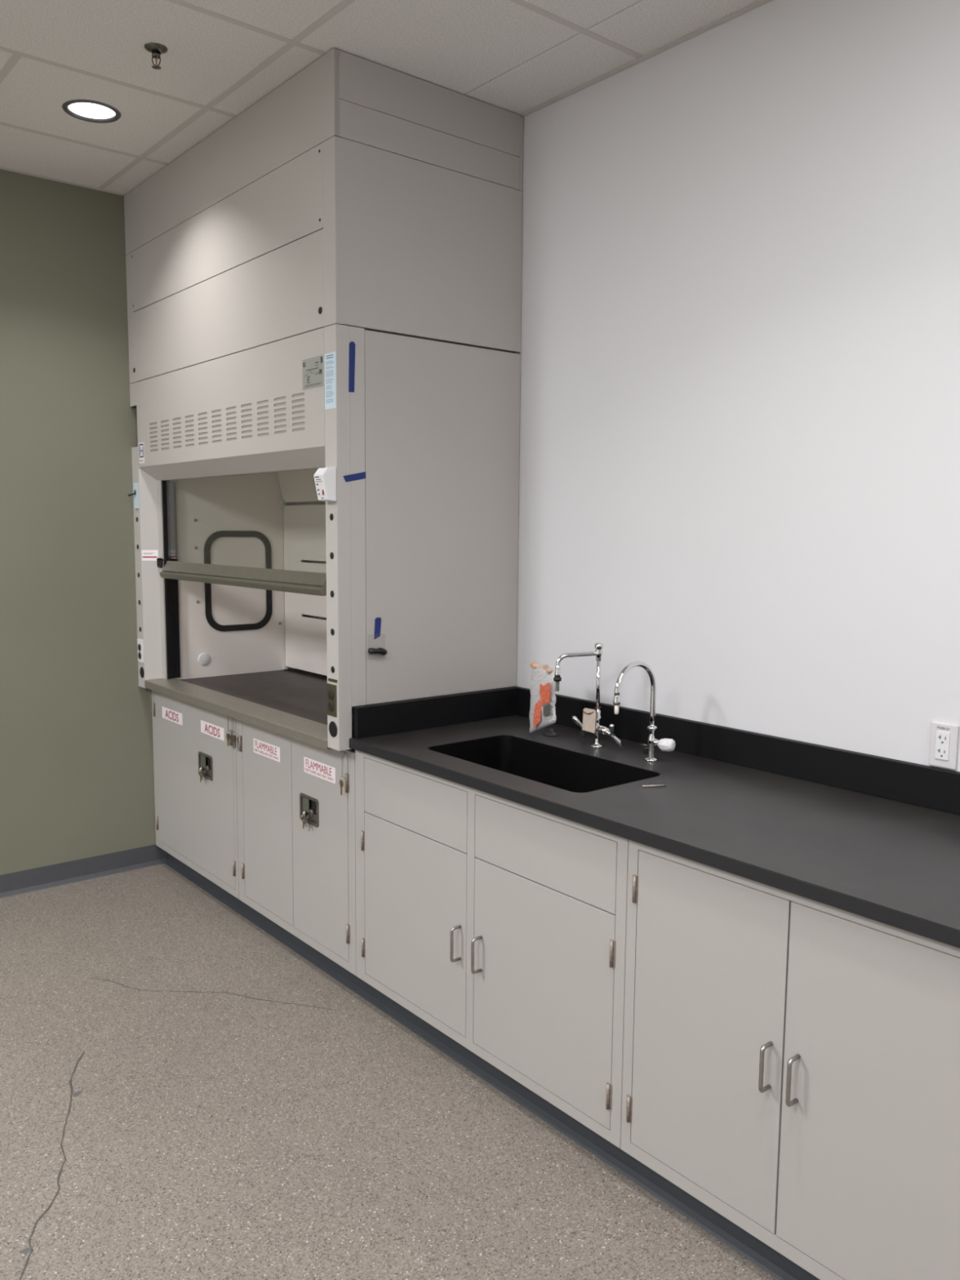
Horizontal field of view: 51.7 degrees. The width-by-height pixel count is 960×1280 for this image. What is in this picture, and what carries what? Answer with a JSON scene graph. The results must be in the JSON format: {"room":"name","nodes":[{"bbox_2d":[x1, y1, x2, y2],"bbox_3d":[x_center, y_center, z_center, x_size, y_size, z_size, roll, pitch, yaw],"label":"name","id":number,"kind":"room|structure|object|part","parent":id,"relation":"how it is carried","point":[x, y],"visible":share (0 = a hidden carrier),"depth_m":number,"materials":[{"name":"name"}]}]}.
{"room":"science laboratory","nodes":[
{"label":"science laboratory","id":0,"kind":"room"},
{"bbox_2d":[0,168,267,875],"bbox_3d":[-3.225,-0.359,3.222,5.720,3.135,0.120,-5,8,-39],"label":"wall","id":1,"kind":"structure","parent":0,"point":[77,775],"depth_m":4.31,"materials":[{"name":"green paint"}]},
{"bbox_2d":[0,844,166,897],"bbox_3d":[-3.396,1.174,3.176,4.960,0.097,0.016,-5,8,-39],"label":"baseboard","id":2,"kind":"structure","parent":1,"relation":"attached to","point":[19,882],"depth_m":4.47,"materials":[{"name":"plastic"}]},
{"bbox_2d":[0,0,759,195],"bbox_3d":[-0.600,-1.499,-0.012,5.600,0.100,7.966,-5,8,-39],"label":"ceiling","id":3,"kind":"structure","parent":0,"point":[506,55],"depth_m":3.01,"materials":[{"name":"tile"}]},
{"bbox_2d":[62,99,120,123],"bbox_3d":[-1.355,-1.859,3.454,0.192,0.034,0.192,-5,8,-39],"label":"recessed light","id":4,"kind":"object","parent":3,"relation":"in","point":[92,111],"visible":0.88,"depth_m":3.46,"materials":[{"name":"grey plastic"}]},
{"bbox_2d":[144,42,167,69],"bbox_3d":[-0.980,-1.763,2.997,0.068,0.056,0.068,-5,8,-39],"label":"sprinkler","id":5,"kind":"object","parent":3,"relation":"attached to","point":[156,49],"visible":1,"depth_m":2.98,"materials":[{"name":"grey metal"}]},
{"bbox_3d":[-0.980,-1.764,2.997,0.026,0.054,0.026,-5,8,-39],"label":"frame","id":6,"kind":"part","parent":5,"relation":"part of","materials":[{"name":"grey metal"}]},
{"bbox_2d":[0,0,643,189],"bbox_3d":[-0.600,-1.454,-0.007,5.600,0.014,7.942,-5,8,-39],"label":"grid","id":7,"kind":"object","parent":3,"relation":"attached to","point":[16,55],"depth_m":3.08,"materials":[{"name":"grey paint"}]},
{"bbox_2d":[0,863,777,1279],"bbox_3d":[-0.626,1.616,0.339,5.800,0.101,8.166,-5,8,-39],"label":"floor","id":8,"kind":"structure","parent":0,"point":[185,1094],"depth_m":2.62,"materials":[{"name":"stone"}]},
{"bbox_2d":[151,689,239,899],"bbox_3d":[-0.996,0.657,4.533,0.691,0.860,0.878,-5,8,-39],"label":"storage cabinet","id":9,"kind":"object","parent":8,"relation":"on","point":[196,821],"visible":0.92,"depth_m":4.28,"materials":[{"name":"metal"}]},
{"bbox_3d":[-1.375,0.601,4.471,0.016,0.724,0.410,-5,8,-39],"label":"door","id":10,"kind":"part","parent":9,"relation":"part of","materials":[{"name":"paint"}]},
{"bbox_2d":[197,766,206,782],"bbox_3d":[-1.174,0.569,4.175,0.028,0.068,0.035,2,7,10],"label":"key","id":11,"kind":"object","parent":9,"relation":"hanging from","point":[202,769],"visible":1,"depth_m":4.17,"materials":[{"name":"silver metal"}]},
{"bbox_3d":[-1.116,0.639,4.158,0.016,0.724,0.403,-5,8,-39],"label":"door","id":12,"kind":"part","parent":9,"relation":"part of","materials":[{"name":"paint"}]},
{"bbox_2d":[235,719,355,975],"bbox_3d":[-0.436,0.738,3.856,0.691,0.860,0.882,-5,8,-39],"label":"storage cabinet","id":13,"kind":"object","parent":8,"relation":"on","point":[302,880],"visible":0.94,"depth_m":3.59,"materials":[{"name":"metal"}]},
{"bbox_3d":[-0.808,0.683,3.786,0.016,0.724,0.394,-5,8,-39],"label":"door","id":14,"kind":"part","parent":13,"relation":"part of","materials":[{"name":"paint"}]},
{"bbox_2d":[300,810,310,828],"bbox_3d":[-0.620,0.638,3.503,0.028,0.068,0.035,2,7,10],"label":"key","id":15,"kind":"object","parent":13,"relation":"hanging from","point":[305,813],"visible":1,"depth_m":3.50,"materials":[{"name":"silver metal"}]},
{"bbox_3d":[-0.560,0.720,3.486,0.016,0.724,0.382,-5,8,-39],"label":"door","id":16,"kind":"part","parent":13,"relation":"part of","materials":[{"name":"paint"}]},
{"bbox_2d":[355,749,628,1148],"bbox_3d":[0.214,0.824,3.047,0.718,0.882,1.198,-5,8,-39],"label":"base cabinet","id":17,"kind":"object","parent":8,"relation":"on","point":[499,923],"visible":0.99,"depth_m":2.73,"materials":[{"name":"metal"}]},
{"bbox_3d":[-0.204,0.860,3.065,0.016,0.549,0.535,-5,8,-39],"label":"door","id":18,"kind":"part","parent":17,"relation":"part of","materials":[{"name":"paint"}]},
{"bbox_3d":[-0.201,0.495,3.024,0.016,0.179,0.535,-5,8,-39],"label":"false drawer","id":19,"kind":"part","parent":17,"relation":"part of","materials":[{"name":"paint"}]},
{"bbox_3d":[-0.071,0.879,2.862,0.035,0.106,0.009,-5,8,-39],"label":"pull handle","id":20,"kind":"part","parent":17,"relation":"part of","materials":[{"name":"metal"}]},
{"bbox_3d":[-0.010,0.888,2.788,0.035,0.106,0.009,-5,8,-39],"label":"pull handle","id":21,"kind":"part","parent":17,"relation":"part of","materials":[{"name":"metal"}]},
{"bbox_2d":[164,852,820,1279],"bbox_3d":[-0.279,1.194,3.247,0.016,0.092,3.834,-5,8,-39],"label":"trim","id":22,"kind":"structure","parent":17,"relation":"attached to","point":[744,1243],"depth_m":2.71,"materials":[{"name":"plastic"}]},
{"bbox_3d":[0.159,0.913,2.626,0.016,0.549,0.535,-5,8,-39],"label":"door","id":23,"kind":"part","parent":17,"relation":"part of","materials":[{"name":"paint"}]},
{"bbox_3d":[0.162,0.547,2.585,0.016,0.179,0.535,-5,8,-39],"label":"false drawer","id":24,"kind":"part","parent":17,"relation":"part of","materials":[{"name":"paint"}]},
{"bbox_2d":[620,840,959,1279],"bbox_3d":[0.876,0.920,2.248,0.718,0.882,0.882,-5,8,-39],"label":"base cabinet","id":25,"kind":"object","parent":8,"relation":"on","point":[791,1062],"visible":0.99,"depth_m":2.02,"materials":[{"name":"metal"}]},
{"bbox_2d":[349,686,959,948],"bbox_3d":[0.516,0.358,2.665,0.733,0.133,2.082,-5,8,-39],"label":"countertop","id":26,"kind":"structure","parent":25,"relation":"on","point":[874,837],"depth_m":2.52,"materials":[{"name":"black stone"}]},
{"bbox_2d":[528,660,556,733],"bbox_3d":[0.201,0.200,3.222,0.036,0.250,0.207,-2,7,-20],"label":"wrapped package","id":27,"kind":"object","parent":26,"relation":"on","point":[542,714],"visible":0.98,"depth_m":3.19,"materials":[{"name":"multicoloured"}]},
{"bbox_2d":[427,735,659,792],"bbox_3d":[0.172,0.483,2.963,0.366,0.248,0.712,-5,8,-39],"label":"sink","id":28,"kind":"object","parent":26,"relation":"in","point":[557,767],"visible":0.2,"depth_m":3.16,"materials":[{"name":"stone"}]},
{"bbox_2d":[543,728,559,736],"bbox_3d":[0.238,0.307,3.315,0.052,0.021,0.052,-5,8,-39],"label":"stopper","id":29,"kind":"object","parent":26,"relation":"on","point":[551,732],"visible":1,"depth_m":3.30,"materials":[{"name":"grey rubber"}]},
{"bbox_2d":[553,642,622,747],"bbox_3d":[0.331,0.177,3.088,0.164,0.332,0.179,-5,8,-39],"label":"faucet","id":30,"kind":"object","parent":26,"relation":"on","point":[598,652],"visible":0.97,"depth_m":3.10,"materials":[{"name":"silver metal"}]},
{"bbox_3d":[0.303,0.076,3.092,0.145,0.079,0.019,-1,7,-13],"label":"spout","id":31,"kind":"part","parent":30,"relation":"part of","materials":[{"name":"silver metal"}]},
{"bbox_3d":[0.329,0.283,3.186,0.058,0.079,0.045,-5,8,-39],"label":"wing handle","id":32,"kind":"part","parent":30,"relation":"part of","materials":[{"name":"silver metal"}]},
{"bbox_2d":[582,706,600,733],"bbox_3d":[0.356,0.249,3.139,0.036,0.084,0.060,-5,8,-39],"label":"tag","id":33,"kind":"object","parent":30,"relation":"hanging from","point":[588,714],"visible":1,"depth_m":3.13,"materials":[{"name":"brown paper"}]},
{"bbox_3d":[0.414,0.295,3.083,0.058,0.079,0.045,-5,8,-39],"label":"wing handle","id":34,"kind":"part","parent":30,"relation":"part of","materials":[{"name":"silver metal"}]},
{"bbox_2d":[613,661,675,761],"bbox_3d":[0.473,0.215,2.875,0.204,0.306,0.100,-5,8,-39],"label":"gooseneck faucet","id":35,"kind":"object","parent":26,"relation":"on","point":[664,744],"visible":1,"depth_m":2.92,"materials":[{"name":"silver metal"}]},
{"bbox_3d":[0.453,0.166,2.884,0.185,0.210,0.017,-5,9,-42],"label":"gooseneck spout","id":36,"kind":"part","parent":35,"relation":"part of","materials":[{"name":"silver metal"}]},
{"bbox_3d":[0.549,0.308,2.917,0.049,0.036,0.037,5,8,37],"label":"knob","id":37,"kind":"part","parent":35,"relation":"part of","materials":[{"name":"white plastic"}]},
{"bbox_2d":[644,746,648,753],"bbox_3d":[0.515,0.340,3.056,0.018,0.019,0.018,-5,8,-39],"label":"stopper","id":38,"kind":"object","parent":26,"relation":"on","point":[646,748],"visible":0.75,"depth_m":3.05,"materials":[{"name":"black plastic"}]},
{"bbox_2d":[642,784,666,786],"bbox_3d":[0.468,0.391,2.657,0.065,0.004,0.004,0,7,-8],"label":"metal rod","id":39,"kind":"object","parent":26,"relation":"on","point":[660,784],"visible":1,"depth_m":2.65,"materials":[{"name":"silver metal"}]},
{"bbox_3d":[0.501,0.871,2.203,0.016,0.727,0.402,-5,8,-39],"label":"door","id":40,"kind":"part","parent":25,"relation":"part of","materials":[{"name":"paint"}]},
{"bbox_3d":[0.591,0.887,2.052,0.035,0.104,0.009,-5,8,-39],"label":"pull handle","id":41,"kind":"part","parent":25,"relation":"part of","materials":[{"name":"metal"}]},
{"bbox_3d":[0.632,0.892,2.002,0.035,0.104,0.009,-5,8,-39],"label":"pull handle","id":42,"kind":"part","parent":25,"relation":"part of","materials":[{"name":"metal"}]},
{"bbox_3d":[0.759,0.908,1.891,0.016,0.727,0.403,-5,8,-39],"label":"door","id":43,"kind":"part","parent":25,"relation":"part of","materials":[{"name":"paint"}]},
{"bbox_2d":[293,0,959,771],"bbox_3d":[1.597,-0.176,1.964,0.120,3.135,8.206,-5,8,-39],"label":"wall","id":44,"kind":"structure","parent":0,"point":[740,433],"depth_m":2.80,"materials":[{"name":"white paint"}]},
{"bbox_2d":[124,48,523,751],"bbox_3d":[-0.710,-0.807,3.995,0.842,2.170,1.800,-5,8,-39],"label":"fume hood","id":45,"kind":"object","parent":44,"relation":"attached to","point":[377,207],"depth_m":3.43,"materials":[{"name":"grey metal"}]},
{"bbox_3d":[-1.552,0.049,4.520,0.007,0.106,0.065,-5,8,-39],"label":"receptacle plate","id":46,"kind":"part","parent":45,"relation":"part of","materials":[{"name":"white plastic"}]},
{"bbox_3d":[-1.497,-0.342,4.462,0.175,1.128,0.042,3,7,23],"label":"corner post","id":47,"kind":"part","parent":45,"relation":"part of","materials":[{"name":"grey metal"}]},
{"bbox_3d":[-0.995,-1.488,3.702,0.020,0.253,1.619,-5,8,-39],"label":"panel","id":48,"kind":"part","parent":45,"relation":"part of","materials":[{"name":"grey metal"}]},
{"bbox_2d":[226,715,230,746],"bbox_3d":[-1.007,0.354,3.957,0.018,0.147,0.024,-5,8,-39],"label":"ring","id":49,"kind":"object","parent":45,"relation":"hanging from","point":[228,735],"visible":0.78,"depth_m":3.96,"materials":[{"name":"metal"}]},
{"bbox_3d":[-0.997,-1.212,3.733,0.020,0.296,1.619,-5,8,-39],"label":"panel","id":50,"kind":"part","parent":45,"relation":"part of","materials":[{"name":"grey metal"}]},
{"bbox_3d":[-0.992,-1.739,3.674,0.020,0.249,1.762,-5,8,-39],"label":"panel","id":51,"kind":"part","parent":45,"relation":"part of","materials":[{"name":"grey metal"}]},
{"bbox_2d":[231,717,236,749],"bbox_3d":[-0.976,0.360,3.919,0.018,0.149,0.034,-5,8,-39],"label":"ring","id":52,"kind":"object","parent":45,"relation":"hanging from","point":[234,738],"visible":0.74,"depth_m":3.92,"materials":[{"name":"metal"}]},
{"bbox_3d":[-1.143,-0.370,4.661,0.644,1.070,0.008,-5,8,-39],"label":"liner panel","id":53,"kind":"part","parent":45,"relation":"part of","materials":[{"name":"white plastic"}]},
{"bbox_3d":[-0.959,-0.249,3.858,0.048,0.075,1.388,-5,8,-39],"label":"sash handle","id":54,"kind":"part","parent":45,"relation":"part of","materials":[{"name":"silver metal"}]},
{"bbox_3d":[-0.972,0.264,3.927,0.117,0.044,1.608,-5,8,-39],"label":"airfoil sill","id":55,"kind":"part","parent":45,"relation":"part of","materials":[{"name":"metal"}]},
{"bbox_3d":[-0.434,-0.323,4.300,0.010,1.070,1.456,-5,8,-39],"label":"liner panel","id":56,"kind":"part","parent":45,"relation":"part of","materials":[{"name":"white plastic"}]},
{"bbox_2d":[313,466,336,502],"bbox_3d":[-0.491,-0.493,3.132,0.049,0.108,0.060,-5,8,-39],"label":"monitor","id":57,"kind":"object","parent":45,"relation":"on","point":[325,478],"depth_m":3.11,"materials":[{"name":"white plastic"}]},
{"bbox_3d":[-0.485,0.196,3.230,0.007,0.104,0.056,-5,8,-39],"label":"receptacle plate","id":58,"kind":"part","parent":45,"relation":"part of","materials":[{"name":"green metal"}]},
{"bbox_3d":[-0.477,-0.319,3.224,0.061,1.349,0.167,-3,7,-29],"label":"corner post","id":59,"kind":"part","parent":45,"relation":"part of","materials":[{"name":"grey metal"}]},
{"bbox_2d":[339,751,346,795],"bbox_3d":[-0.450,0.438,3.276,0.018,0.162,0.049,-5,8,-39],"label":"ring","id":60,"kind":"object","parent":45,"relation":"hanging from","point":[341,784],"visible":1,"depth_m":3.29,"materials":[{"name":"metal"}]},
{"bbox_3d":[-0.403,-0.860,3.118,0.026,0.157,0.001,-5,8,-39],"label":"tape strip","id":61,"kind":"part","parent":45,"relation":"part of","materials":[{"name":"blue plastic"}]},
{"bbox_3d":[-0.401,-0.521,3.160,0.085,0.036,0.001,-5,8,-39],"label":"tape strip","id":62,"kind":"part","parent":45,"relation":"part of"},
{"bbox_3d":[-0.395,-0.385,3.188,0.056,1.209,0.010,-5,8,-39],"label":"post panel","id":63,"kind":"part","parent":45,"relation":"part of","materials":[{"name":"grey metal"}]},
{"bbox_3d":[-0.338,-0.038,3.270,0.029,0.072,0.001,-5,8,-39],"label":"tape strip","id":64,"kind":"part","parent":45,"relation":"part of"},
{"bbox_3d":[-0.337,0.038,3.262,0.069,0.027,0.028,-5,8,-39],"label":"latch handle","id":65,"kind":"part","parent":45,"relation":"part of","materials":[{"name":"black plastic"}]},
{"bbox_3d":[-0.214,-0.235,3.538,0.644,1.070,0.008,-5,8,-39],"label":"liner panel","id":66,"kind":"part","parent":45,"relation":"part of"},
{"bbox_3d":[-0.149,-1.683,3.241,0.765,0.249,0.018,-5,8,-39],"label":"panel","id":67,"kind":"part","parent":45,"relation":"part of","materials":[{"name":"grey metal"}]},
{"bbox_3d":[-0.153,-1.283,3.286,0.765,0.552,0.018,-5,8,-39],"label":"panel","id":68,"kind":"part","parent":45,"relation":"part of","materials":[{"name":"grey metal"}]},
{"bbox_3d":[-0.120,-0.406,3.419,0.661,1.205,0.018,-5,8,-39],"label":"access panel","id":69,"kind":"part","parent":45,"relation":"part of","materials":[{"name":"grey metal"}]},
{"bbox_2d":[0,0,773,195],"bbox_3d":[-0.074,-1.654,1.876,9.737,0.003,3.960,2,7,15],"label":"trim","id":70,"kind":"structure","parent":44,"relation":"attached to","point":[761,2],"depth_m":3.07,"materials":[{"name":"grey paint"}]},
{"bbox_2d":[516,687,959,814],"bbox_3d":[0.798,0.321,2.877,0.025,0.101,2.057,-5,8,-39],"label":"backsplash","id":71,"kind":"structure","parent":44,"relation":"attached to","point":[938,788],"depth_m":2.78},
{"bbox_2d":[928,721,959,769],"bbox_3d":[1.148,0.261,2.453,0.012,0.112,0.068,-5,8,-39],"label":"wall outlet","id":72,"kind":"object","parent":44,"relation":"attached to","point":[944,740],"visible":1,"depth_m":2.45,"materials":[{"name":"white plastic"}]},
{"bbox_2d":[934,730,950,760],"bbox_3d":[1.145,0.262,2.450,0.004,0.069,0.033,-5,8,-39],"label":"receptacle","id":73,"kind":"object","parent":72,"relation":"attached to","point":[942,738],"depth_m":2.45,"materials":[{"name":"white plastic"}]}
]}

